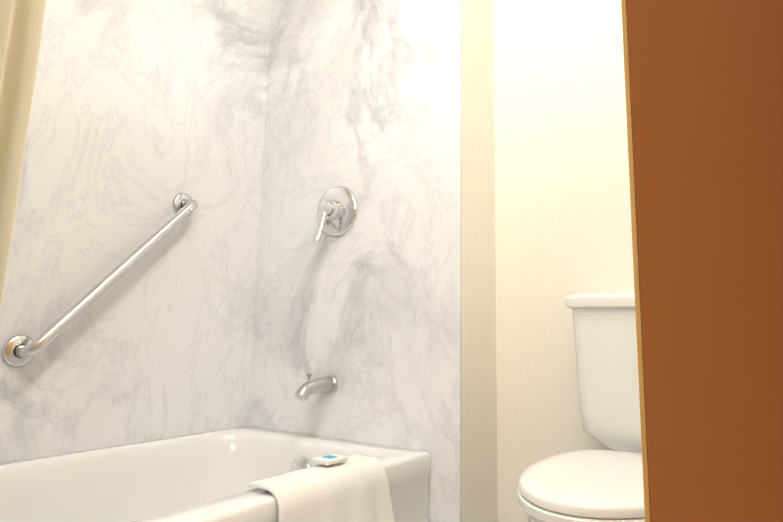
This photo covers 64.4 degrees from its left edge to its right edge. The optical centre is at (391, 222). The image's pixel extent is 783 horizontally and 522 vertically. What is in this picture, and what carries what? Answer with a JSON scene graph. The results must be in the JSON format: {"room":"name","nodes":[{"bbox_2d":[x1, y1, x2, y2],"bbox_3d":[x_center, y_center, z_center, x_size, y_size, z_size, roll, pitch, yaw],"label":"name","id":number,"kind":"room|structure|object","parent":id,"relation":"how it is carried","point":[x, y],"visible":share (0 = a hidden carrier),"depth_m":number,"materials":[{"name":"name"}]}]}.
{"room":"bathroom","nodes":[
{"label":"bathroom","id":0,"kind":"room"},
{"bbox_2d":[461,0,497,521],"bbox_3d":[-0.044,-0.089,2.225,0.830,2.400,0.350,-5,-12,33],"label":"wall","id":1,"kind":"structure","parent":0,"point":[479,495],"depth_m":1.91,"materials":[{"name":"beige paint"}]},
{"bbox_2d":[247,0,459,521],"bbox_3d":[-0.141,-0.042,2.065,0.824,2.250,0.006,-5,-12,33],"label":"wall","id":2,"kind":"structure","parent":1,"relation":"attached to","point":[362,100],"depth_m":2.02,"materials":[{"name":"white stone"}]},
{"bbox_2d":[295,373,336,401],"bbox_3d":[-0.239,0.507,1.930,0.060,0.084,0.154,-5,-12,33],"label":"tub spout","id":3,"kind":"object","parent":2,"relation":"attached to","point":[327,384],"visible":1,"depth_m":1.91,"materials":[{"name":"silver metal"}]},
{"bbox_2d":[315,186,357,241],"bbox_3d":[-0.207,-0.033,2.048,0.172,0.199,0.089,-5,-12,33],"label":"shower valve","id":4,"kind":"object","parent":2,"relation":"attached to","point":[337,210],"visible":1,"depth_m":2.05,"materials":[{"name":"silver metal"}]},
{"bbox_2d":[459,0,461,521],"bbox_3d":[0.204,-0.074,1.840,0.003,2.250,0.010,-5,-12,33],"label":"trim","id":5,"kind":"structure","parent":2,"relation":"attached to","point":[460,244],"depth_m":1.81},
{"bbox_3d":[-0.263,-1.183,1.442,0.194,0.052,1.497,-5,-12,33],"label":"curtain rod","id":6,"kind":"object","parent":2,"relation":"attached to","visible":0},
{"bbox_2d":[0,0,46,311],"bbox_3d":[-0.606,-0.279,0.790,0.151,2.063,0.263,-5,-12,33],"label":"curtain","id":7,"kind":"object","parent":6,"relation":"hanging from","point":[21,25],"visible":1,"depth_m":0.84,"materials":[{"name":"fabric"}]},
{"bbox_2d":[494,0,634,521],"bbox_3d":[0.838,-0.145,1.794,1.120,2.400,0.100,-5,-12,33],"label":"wall","id":8,"kind":"structure","parent":0,"point":[563,228],"depth_m":1.93,"materials":[{"name":"beige paint"}]},
{"bbox_3d":[-0.118,0.790,0.097,3.300,0.060,3.650,-5,-12,33],"label":"floor","id":9,"kind":"structure","parent":0,"visible":0},
{"bbox_2d":[0,426,429,521],"bbox_3d":[-0.610,0.757,1.313,0.736,0.400,1.492,-5,-12,33],"label":"bathtub","id":10,"kind":"object","parent":9,"relation":"on","point":[209,476],"visible":0.81,"depth_m":1.70,"materials":[{"name":"ceramic"}]},
{"bbox_2d":[247,454,394,521],"bbox_3d":[-0.145,0.702,1.398,0.124,0.288,0.396,-5,-12,33],"label":"towel","id":11,"kind":"object","parent":10,"relation":"on","point":[354,488],"visible":0.98,"depth_m":1.39,"materials":[{"name":"white fabric"}]},
{"bbox_2d":[311,454,347,465],"bbox_3d":[-0.146,0.558,1.470,0.052,0.012,0.078,-5,-12,33],"label":"packet","id":12,"kind":"object","parent":11,"relation":"on","point":[328,459],"visible":0.96,"depth_m":1.45,"materials":[{"name":"white paper"}]},
{"bbox_2d":[518,293,644,521],"bbox_3d":[0.515,0.558,1.336,0.420,0.846,0.782,-6,-12,36],"label":"toilet","id":13,"kind":"object","parent":9,"relation":"on","point":[591,486],"visible":0.44,"depth_m":1.53,"materials":[{"name":"ceramic"}]},
{"bbox_3d":[0.058,-0.283,0.063,0.032,2.050,0.124,-5,-12,33],"label":"door frame","id":14,"kind":"structure","parent":0,"visible":0},
{"bbox_2d":[621,0,782,521],"bbox_3d":[0.301,-0.225,0.382,0.122,2.030,0.700,-7,-12,38],"label":"door","id":15,"kind":"structure","parent":14,"relation":"attached to","point":[704,94],"depth_m":0.10,"materials":[{"name":"brown wood"}]},
{"bbox_3d":[-1.315,-0.298,1.168,0.100,2.400,3.550,-5,-12,33],"label":"wall","id":16,"kind":"structure","parent":0,"visible":0},
{"bbox_2d":[0,0,271,462],"bbox_3d":[-0.903,-0.126,1.675,0.006,2.250,1.510,-5,-12,33],"label":"wall","id":17,"kind":"structure","parent":16,"relation":"attached to","point":[144,113],"depth_m":1.87,"materials":[{"name":"white stone"}]},
{"bbox_2d":[2,193,197,366],"bbox_3d":[-0.773,0.128,1.763,0.074,0.535,0.535,-5,-12,33],"label":"grab rail","id":18,"kind":"object","parent":17,"relation":"attached to","point":[20,350],"visible":1,"depth_m":1.65,"materials":[{"name":"silver metal"}]}
]}

